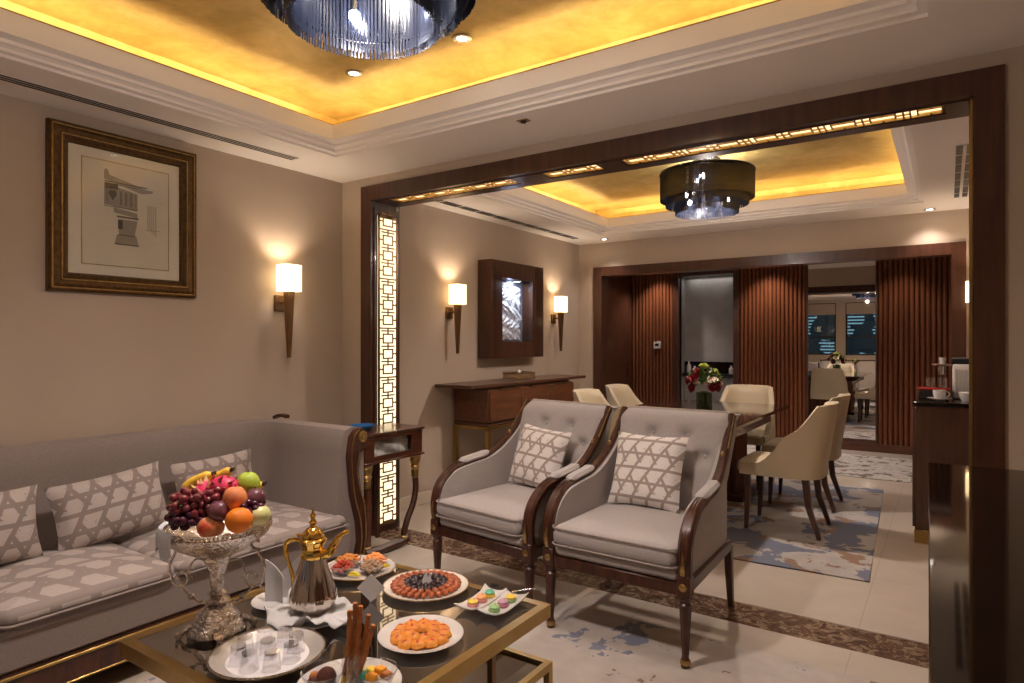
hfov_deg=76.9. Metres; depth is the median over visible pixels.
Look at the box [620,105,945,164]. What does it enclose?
lattice panel
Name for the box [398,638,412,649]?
pastry
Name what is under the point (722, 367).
bar shelf
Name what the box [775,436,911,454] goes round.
baseboard
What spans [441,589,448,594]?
fruit
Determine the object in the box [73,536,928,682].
floor
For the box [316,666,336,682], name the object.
truffle
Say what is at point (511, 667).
shelf
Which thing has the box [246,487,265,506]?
plum
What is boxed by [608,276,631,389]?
door
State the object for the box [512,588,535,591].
spoon
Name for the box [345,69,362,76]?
recessed light
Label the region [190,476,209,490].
dragon fruit
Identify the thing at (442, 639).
pastry
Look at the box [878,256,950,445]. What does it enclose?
panel
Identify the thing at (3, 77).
ceiling vent
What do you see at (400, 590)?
fruit
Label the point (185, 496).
grape bunch
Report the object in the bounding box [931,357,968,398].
coffee machine
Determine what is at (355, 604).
stick
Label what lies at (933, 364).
shelf
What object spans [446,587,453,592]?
fruit
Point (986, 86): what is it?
trim
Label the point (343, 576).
serving plate
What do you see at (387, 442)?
side table
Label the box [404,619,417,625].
pastry
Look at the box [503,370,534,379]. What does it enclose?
trinket box
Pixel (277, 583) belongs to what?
folded napkin
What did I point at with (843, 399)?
dining chair
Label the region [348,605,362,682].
stick
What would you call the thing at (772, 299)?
panel
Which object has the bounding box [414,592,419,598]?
fruit
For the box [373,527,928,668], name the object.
floor border
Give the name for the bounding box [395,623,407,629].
pastry
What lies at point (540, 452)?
cushion
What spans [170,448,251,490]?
cushion
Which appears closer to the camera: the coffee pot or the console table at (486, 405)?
the coffee pot
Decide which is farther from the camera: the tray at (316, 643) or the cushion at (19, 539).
the cushion at (19, 539)
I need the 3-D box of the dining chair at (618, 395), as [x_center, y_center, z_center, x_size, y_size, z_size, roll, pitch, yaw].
[1.191,0.851,6.027,0.616,0.876,0.530,0,0,34]
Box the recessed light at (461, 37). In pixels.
[452,33,471,42]
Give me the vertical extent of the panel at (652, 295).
2.260 m
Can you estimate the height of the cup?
0.061 m
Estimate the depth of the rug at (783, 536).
4.41 m
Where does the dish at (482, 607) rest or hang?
on the coffee table at (483, 654)
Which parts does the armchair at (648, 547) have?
leg, arm frame, arm panel, seat, seat rail, panel, backrest, leg, arm panel, arm frame, leg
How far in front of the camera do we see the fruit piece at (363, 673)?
1.57 m
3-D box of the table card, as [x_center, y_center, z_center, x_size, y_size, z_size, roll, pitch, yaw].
[-0.460,0.803,2.120,0.092,0.092,0.035,0,0,0]
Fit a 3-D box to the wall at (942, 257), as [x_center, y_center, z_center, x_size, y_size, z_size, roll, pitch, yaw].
[3.450,0.100,8.248,4.050,2.400,0.070,0,0,34]
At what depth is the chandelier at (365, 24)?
2.11 m
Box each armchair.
[430,399,618,598]
[543,405,740,668]
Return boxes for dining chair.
[573,388,610,405]
[605,384,642,408]
[720,384,774,489]
[737,401,838,540]
[761,393,850,512]
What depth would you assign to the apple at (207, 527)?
1.76 m
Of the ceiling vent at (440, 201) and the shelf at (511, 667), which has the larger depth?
the ceiling vent at (440, 201)
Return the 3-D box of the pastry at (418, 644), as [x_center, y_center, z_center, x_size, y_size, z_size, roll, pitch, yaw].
[-0.260,0.833,1.773,0.045,0.026,0.046,0,0,-3]
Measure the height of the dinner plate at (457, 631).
0.019 m
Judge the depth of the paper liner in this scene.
1.72 m
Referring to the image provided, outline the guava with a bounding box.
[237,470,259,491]
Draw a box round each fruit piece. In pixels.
[358,670,368,681]
[365,671,377,682]
[366,665,374,671]
[374,664,386,675]
[380,669,392,680]
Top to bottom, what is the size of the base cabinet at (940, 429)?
0.912 m
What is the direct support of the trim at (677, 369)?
attached to the wall at (942, 257)
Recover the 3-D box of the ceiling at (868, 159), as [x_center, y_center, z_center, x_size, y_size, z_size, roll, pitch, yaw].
[1.418,-1.281,4.877,3.111,0.198,2.750,0,0,34]
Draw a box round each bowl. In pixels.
[163,516,272,557]
[958,391,968,401]
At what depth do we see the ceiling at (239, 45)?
2.96 m
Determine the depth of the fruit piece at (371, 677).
1.56 m
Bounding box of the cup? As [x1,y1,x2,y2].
[933,390,949,398]
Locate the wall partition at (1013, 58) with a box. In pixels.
[342,45,1023,470]
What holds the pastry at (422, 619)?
on the dinner plate at (457, 631)
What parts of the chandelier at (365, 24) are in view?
bulb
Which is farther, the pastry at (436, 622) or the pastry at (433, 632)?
the pastry at (436, 622)
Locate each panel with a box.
[373,207,398,529]
[391,179,518,202]
[543,164,604,177]
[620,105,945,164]
[632,273,672,403]
[740,265,805,436]
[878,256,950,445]
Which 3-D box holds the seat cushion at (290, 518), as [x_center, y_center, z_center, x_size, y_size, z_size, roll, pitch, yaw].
[-1.363,0.906,3.155,0.670,0.083,0.880,0,0,34]
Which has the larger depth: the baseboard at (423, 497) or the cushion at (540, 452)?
the baseboard at (423, 497)
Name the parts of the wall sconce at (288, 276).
wall plate, lamp shade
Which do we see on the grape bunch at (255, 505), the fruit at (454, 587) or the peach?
the peach
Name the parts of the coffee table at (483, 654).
post, frame, leg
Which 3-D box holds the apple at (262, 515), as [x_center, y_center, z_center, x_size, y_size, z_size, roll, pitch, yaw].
[-0.720,0.492,1.836,0.064,0.061,0.064,0,0,34]
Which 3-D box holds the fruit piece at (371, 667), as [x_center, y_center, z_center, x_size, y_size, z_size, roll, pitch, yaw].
[-0.347,0.817,1.599,0.028,0.018,0.022,0,0,34]
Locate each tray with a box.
[206,626,325,680]
[503,376,534,379]
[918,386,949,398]
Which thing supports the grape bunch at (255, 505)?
in the fruit stand
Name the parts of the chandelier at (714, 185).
ring frame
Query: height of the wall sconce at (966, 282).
0.575 m
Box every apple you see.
[197,517,224,536]
[252,506,270,525]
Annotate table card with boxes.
[357,574,384,601]
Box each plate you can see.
[251,592,287,609]
[297,657,401,682]
[301,621,328,628]
[328,555,395,580]
[377,615,463,653]
[383,569,468,601]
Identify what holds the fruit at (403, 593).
on the serving plate at (464, 584)
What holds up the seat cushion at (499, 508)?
on the armchair at (474, 502)
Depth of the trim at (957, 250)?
6.02 m
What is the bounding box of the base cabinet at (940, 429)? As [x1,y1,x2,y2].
[912,390,968,543]
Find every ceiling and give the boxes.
[0,0,774,123]
[0,0,1023,182]
[421,116,968,244]
[523,129,904,217]
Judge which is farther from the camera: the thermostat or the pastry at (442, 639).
the thermostat
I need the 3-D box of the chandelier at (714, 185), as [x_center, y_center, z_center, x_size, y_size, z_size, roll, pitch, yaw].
[1.446,-1.161,4.792,0.689,0.435,0.689,0,0,5]
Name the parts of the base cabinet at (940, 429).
door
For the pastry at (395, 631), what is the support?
on the dinner plate at (457, 631)
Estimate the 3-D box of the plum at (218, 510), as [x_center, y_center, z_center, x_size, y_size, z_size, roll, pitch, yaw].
[-0.814,0.469,1.791,0.060,0.064,0.060,0,0,34]
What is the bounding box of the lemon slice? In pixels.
[348,571,359,576]
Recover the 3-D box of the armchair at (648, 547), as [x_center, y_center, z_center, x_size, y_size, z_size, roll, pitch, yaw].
[0.642,0.819,3.035,0.691,0.947,0.846,0,0,35]
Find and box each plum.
[207,499,229,521]
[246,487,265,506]
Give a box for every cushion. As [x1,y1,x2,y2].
[0,485,43,563]
[0,540,173,625]
[43,461,167,550]
[108,500,344,571]
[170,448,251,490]
[437,482,535,534]
[508,423,571,486]
[553,502,685,566]
[608,431,688,513]
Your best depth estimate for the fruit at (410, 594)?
2.11 m
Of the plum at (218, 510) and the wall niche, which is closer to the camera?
the plum at (218, 510)
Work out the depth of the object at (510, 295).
6.03 m
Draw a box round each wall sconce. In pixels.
[274,264,301,357]
[446,284,465,353]
[551,296,567,350]
[965,281,968,302]
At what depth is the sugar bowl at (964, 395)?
4.16 m
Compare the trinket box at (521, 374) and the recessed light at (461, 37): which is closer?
the recessed light at (461, 37)
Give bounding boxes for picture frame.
[45,117,196,297]
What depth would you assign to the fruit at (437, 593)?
2.11 m
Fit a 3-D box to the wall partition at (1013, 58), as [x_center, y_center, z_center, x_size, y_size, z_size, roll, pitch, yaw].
[0.527,0.100,3.476,3.949,2.400,0.250,0,0,34]
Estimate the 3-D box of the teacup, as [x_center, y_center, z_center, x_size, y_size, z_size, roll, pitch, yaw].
[2.796,0.352,4.218,0.146,0.070,0.146,0,0,34]
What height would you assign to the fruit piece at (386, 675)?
0.018 m
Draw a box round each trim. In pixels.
[0,0,780,124]
[361,64,1004,535]
[375,98,972,532]
[522,183,904,218]
[593,241,965,393]
[673,269,739,398]
[969,99,972,465]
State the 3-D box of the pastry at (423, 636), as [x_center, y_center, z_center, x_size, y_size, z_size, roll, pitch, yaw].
[-0.247,0.829,1.806,0.046,0.024,0.046,0,0,24]
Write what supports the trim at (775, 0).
attached to the ceiling at (783, 46)
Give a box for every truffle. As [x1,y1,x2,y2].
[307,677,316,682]
[309,671,317,677]
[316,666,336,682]
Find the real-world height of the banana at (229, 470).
0.058 m
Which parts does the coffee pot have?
handle, lid, spout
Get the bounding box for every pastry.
[390,629,402,636]
[390,634,405,645]
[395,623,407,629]
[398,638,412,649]
[401,628,414,636]
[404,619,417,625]
[406,623,419,632]
[406,632,419,640]
[410,639,425,650]
[418,618,430,623]
[418,621,428,632]
[418,633,431,640]
[424,638,438,648]
[425,624,438,632]
[427,629,439,637]
[429,620,439,624]
[434,633,448,644]
[437,623,449,629]
[439,628,451,637]
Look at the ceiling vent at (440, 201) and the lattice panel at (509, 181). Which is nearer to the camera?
the lattice panel at (509, 181)
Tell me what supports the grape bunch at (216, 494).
on the grape bunch at (185, 496)
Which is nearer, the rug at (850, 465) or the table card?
the table card
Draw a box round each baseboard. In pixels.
[400,489,432,510]
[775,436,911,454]
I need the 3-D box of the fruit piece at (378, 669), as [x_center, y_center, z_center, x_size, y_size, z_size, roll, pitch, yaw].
[-0.323,0.809,1.587,0.028,0.018,0.022,0,0,34]
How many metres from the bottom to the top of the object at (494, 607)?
0.024 m
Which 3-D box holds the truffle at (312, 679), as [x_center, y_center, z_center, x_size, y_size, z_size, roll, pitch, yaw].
[-0.479,0.819,1.546,0.026,0.026,0.025,0,0,34]
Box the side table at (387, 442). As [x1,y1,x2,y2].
[364,423,424,554]
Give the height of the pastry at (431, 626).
0.025 m
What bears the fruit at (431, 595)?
on the serving plate at (464, 584)
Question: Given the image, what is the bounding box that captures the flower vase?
[685,363,723,409]
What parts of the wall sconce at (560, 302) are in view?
wall plate, lamp shade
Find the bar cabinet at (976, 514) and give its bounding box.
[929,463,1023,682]
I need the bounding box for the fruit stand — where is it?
[155,516,272,646]
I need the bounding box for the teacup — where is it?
[926,390,952,400]
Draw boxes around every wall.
[0,94,578,497]
[579,208,968,388]
[680,257,942,444]
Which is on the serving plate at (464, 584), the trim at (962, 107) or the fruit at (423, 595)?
the fruit at (423, 595)
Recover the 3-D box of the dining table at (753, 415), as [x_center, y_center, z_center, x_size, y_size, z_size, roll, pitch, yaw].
[1.394,0.920,5.078,1.095,0.740,1.975,0,0,34]
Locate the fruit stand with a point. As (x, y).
(219, 619)
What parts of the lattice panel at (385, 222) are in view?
light panel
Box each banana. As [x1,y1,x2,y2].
[181,471,216,488]
[209,467,234,481]
[259,481,266,488]
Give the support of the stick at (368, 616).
in the drinking glass
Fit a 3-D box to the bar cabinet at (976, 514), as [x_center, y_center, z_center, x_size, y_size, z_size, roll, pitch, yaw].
[0.777,0.835,0.787,0.452,0.930,2.535,0,0,33]
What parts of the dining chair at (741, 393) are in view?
seat, leg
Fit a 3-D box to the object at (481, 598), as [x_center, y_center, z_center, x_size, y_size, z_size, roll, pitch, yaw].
[-0.099,0.829,2.091,0.038,0.024,0.038,0,0,0]
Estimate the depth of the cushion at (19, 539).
2.53 m
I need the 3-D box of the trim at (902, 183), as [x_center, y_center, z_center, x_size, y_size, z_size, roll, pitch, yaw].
[1.418,-1.246,4.877,2.611,0.006,2.250,0,0,34]
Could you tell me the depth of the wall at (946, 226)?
6.24 m
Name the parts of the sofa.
rail, seat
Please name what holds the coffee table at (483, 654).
on the rug at (584, 644)
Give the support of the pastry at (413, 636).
on the dinner plate at (457, 631)
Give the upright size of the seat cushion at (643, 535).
0.113 m
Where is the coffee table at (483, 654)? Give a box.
[120,554,552,682]
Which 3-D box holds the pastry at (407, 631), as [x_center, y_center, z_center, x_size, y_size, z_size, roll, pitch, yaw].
[-0.294,0.830,1.834,0.046,0.026,0.045,0,0,7]
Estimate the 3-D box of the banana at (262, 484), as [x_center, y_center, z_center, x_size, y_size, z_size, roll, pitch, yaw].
[-0.790,0.444,1.961,0.095,0.042,0.033,0,0,0]
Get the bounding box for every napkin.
[264,588,362,630]
[265,556,300,603]
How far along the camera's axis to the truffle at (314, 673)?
1.57 m
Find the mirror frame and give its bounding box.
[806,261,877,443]
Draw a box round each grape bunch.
[164,507,207,530]
[166,487,210,517]
[192,487,225,507]
[239,499,265,512]
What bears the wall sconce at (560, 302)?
attached to the wall at (73, 365)
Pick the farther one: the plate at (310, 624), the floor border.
the floor border
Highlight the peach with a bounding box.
[222,484,247,509]
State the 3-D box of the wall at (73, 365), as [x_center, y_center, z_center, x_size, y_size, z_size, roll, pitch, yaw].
[-1.429,0.100,4.183,0.080,2.400,7.730,0,0,34]
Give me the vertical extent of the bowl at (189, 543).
0.094 m
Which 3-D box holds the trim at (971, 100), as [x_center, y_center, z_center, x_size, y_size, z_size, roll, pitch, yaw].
[1.841,0.180,2.588,0.007,2.240,0.210,0,0,34]
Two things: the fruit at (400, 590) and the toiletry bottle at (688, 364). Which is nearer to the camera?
the fruit at (400, 590)
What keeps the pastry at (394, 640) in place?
on the dinner plate at (457, 631)
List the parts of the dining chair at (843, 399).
leg, seat, leg, leg, leg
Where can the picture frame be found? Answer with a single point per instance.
(121, 211)
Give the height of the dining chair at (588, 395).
0.876 m
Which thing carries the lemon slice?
on the serving plate at (343, 576)
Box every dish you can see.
[348,423,375,429]
[454,583,528,615]
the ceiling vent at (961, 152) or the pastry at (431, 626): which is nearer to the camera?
the pastry at (431, 626)
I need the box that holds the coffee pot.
[283,509,349,616]
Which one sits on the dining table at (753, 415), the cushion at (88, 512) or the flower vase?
the flower vase
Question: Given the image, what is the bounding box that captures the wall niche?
[682,274,732,400]
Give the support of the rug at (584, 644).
on the floor at (833, 658)
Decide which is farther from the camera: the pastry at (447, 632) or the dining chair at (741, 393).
the dining chair at (741, 393)
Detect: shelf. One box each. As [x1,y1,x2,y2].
[456,652,538,682]
[682,361,732,377]
[931,363,951,365]
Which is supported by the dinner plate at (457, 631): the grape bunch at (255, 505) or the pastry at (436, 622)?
the pastry at (436, 622)
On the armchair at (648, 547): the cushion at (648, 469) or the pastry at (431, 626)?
the cushion at (648, 469)
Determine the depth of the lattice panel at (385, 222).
4.40 m
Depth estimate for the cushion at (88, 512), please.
2.80 m
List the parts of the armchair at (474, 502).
leg, arm panel, arm frame, seat, seat rail, leg, arm panel, arm frame, backrest, panel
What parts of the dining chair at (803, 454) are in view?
leg, seat, leg, leg, leg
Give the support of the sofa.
on the floor at (833, 658)
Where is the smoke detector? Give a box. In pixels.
[516,118,530,123]
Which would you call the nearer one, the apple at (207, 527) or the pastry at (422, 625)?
the apple at (207, 527)
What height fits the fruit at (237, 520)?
0.066 m
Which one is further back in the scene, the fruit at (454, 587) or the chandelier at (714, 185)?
the chandelier at (714, 185)
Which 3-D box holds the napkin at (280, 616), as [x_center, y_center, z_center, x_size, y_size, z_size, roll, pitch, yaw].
[-0.615,0.816,1.972,0.259,0.043,0.295,0,0,-27]
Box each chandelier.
[261,0,475,59]
[659,156,755,219]
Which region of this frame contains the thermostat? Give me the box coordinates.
[654,342,660,348]
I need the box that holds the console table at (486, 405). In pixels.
[435,374,585,462]
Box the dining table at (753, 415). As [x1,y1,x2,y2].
[620,399,788,502]
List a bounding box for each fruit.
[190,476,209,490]
[206,470,239,490]
[225,507,252,532]
[396,588,403,594]
[400,590,407,596]
[407,591,413,597]
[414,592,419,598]
[421,592,426,598]
[428,592,434,598]
[435,591,441,596]
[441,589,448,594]
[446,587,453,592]
[450,585,457,590]
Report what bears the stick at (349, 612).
in the drinking glass
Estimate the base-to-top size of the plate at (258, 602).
0.015 m
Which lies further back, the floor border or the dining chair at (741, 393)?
the dining chair at (741, 393)
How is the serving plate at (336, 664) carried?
on the coffee table at (483, 654)
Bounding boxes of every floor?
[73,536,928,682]
[399,445,928,644]
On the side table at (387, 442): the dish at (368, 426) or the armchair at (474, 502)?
the dish at (368, 426)
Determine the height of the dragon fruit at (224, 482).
0.100 m
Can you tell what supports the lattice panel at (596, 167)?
attached to the wall partition at (1013, 58)
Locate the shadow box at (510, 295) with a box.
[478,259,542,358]
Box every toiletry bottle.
[687,361,690,372]
[729,365,732,373]
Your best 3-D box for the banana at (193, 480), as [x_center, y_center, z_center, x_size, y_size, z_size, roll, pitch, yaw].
[-0.933,0.419,1.920,0.101,0.064,0.032,0,0,-11]
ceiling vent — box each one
[0,73,299,159]
[435,200,578,238]
[953,144,968,197]
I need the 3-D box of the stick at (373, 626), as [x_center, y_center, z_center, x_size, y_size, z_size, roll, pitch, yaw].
[-0.362,0.764,1.575,0.057,0.146,0.015,0,0,-6]
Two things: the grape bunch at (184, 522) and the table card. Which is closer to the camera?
the grape bunch at (184, 522)
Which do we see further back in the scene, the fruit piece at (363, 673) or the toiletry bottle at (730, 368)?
the toiletry bottle at (730, 368)
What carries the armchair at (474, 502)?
on the rug at (584, 644)
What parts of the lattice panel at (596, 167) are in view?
light panel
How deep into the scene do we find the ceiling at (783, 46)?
2.83 m
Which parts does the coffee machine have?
spout, lid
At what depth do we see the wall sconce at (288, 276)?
3.98 m
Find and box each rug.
[140,564,876,682]
[727,476,883,581]
[747,445,911,482]
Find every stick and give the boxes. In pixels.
[340,609,352,682]
[346,602,357,680]
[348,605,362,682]
[353,624,375,682]
[355,614,370,673]
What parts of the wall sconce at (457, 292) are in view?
wall plate, lamp shade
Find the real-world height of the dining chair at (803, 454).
0.876 m
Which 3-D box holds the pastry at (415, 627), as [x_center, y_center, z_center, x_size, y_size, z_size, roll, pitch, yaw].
[-0.287,0.830,1.866,0.046,0.026,0.045,0,0,-11]
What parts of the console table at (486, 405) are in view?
drawer, drawer, drawer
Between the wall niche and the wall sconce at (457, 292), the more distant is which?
the wall niche
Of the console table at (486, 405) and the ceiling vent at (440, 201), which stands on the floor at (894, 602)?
the console table at (486, 405)
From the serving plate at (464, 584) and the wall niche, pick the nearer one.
the serving plate at (464, 584)
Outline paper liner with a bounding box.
[225,639,308,676]
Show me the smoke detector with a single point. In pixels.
(522, 121)
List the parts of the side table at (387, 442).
leg, leg, moulding, leg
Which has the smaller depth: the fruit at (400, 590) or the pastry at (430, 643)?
the pastry at (430, 643)
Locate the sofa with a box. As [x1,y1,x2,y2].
[0,413,368,682]
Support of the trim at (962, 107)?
attached to the wall partition at (1013, 58)
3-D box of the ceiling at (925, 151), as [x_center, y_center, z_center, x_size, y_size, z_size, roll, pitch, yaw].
[1.418,-1.180,4.974,3.750,0.160,3.230,0,0,34]
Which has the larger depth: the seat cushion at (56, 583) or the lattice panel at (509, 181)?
the lattice panel at (509, 181)
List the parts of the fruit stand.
scroll handle, stem, scroll handle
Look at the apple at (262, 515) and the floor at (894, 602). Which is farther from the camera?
the floor at (894, 602)

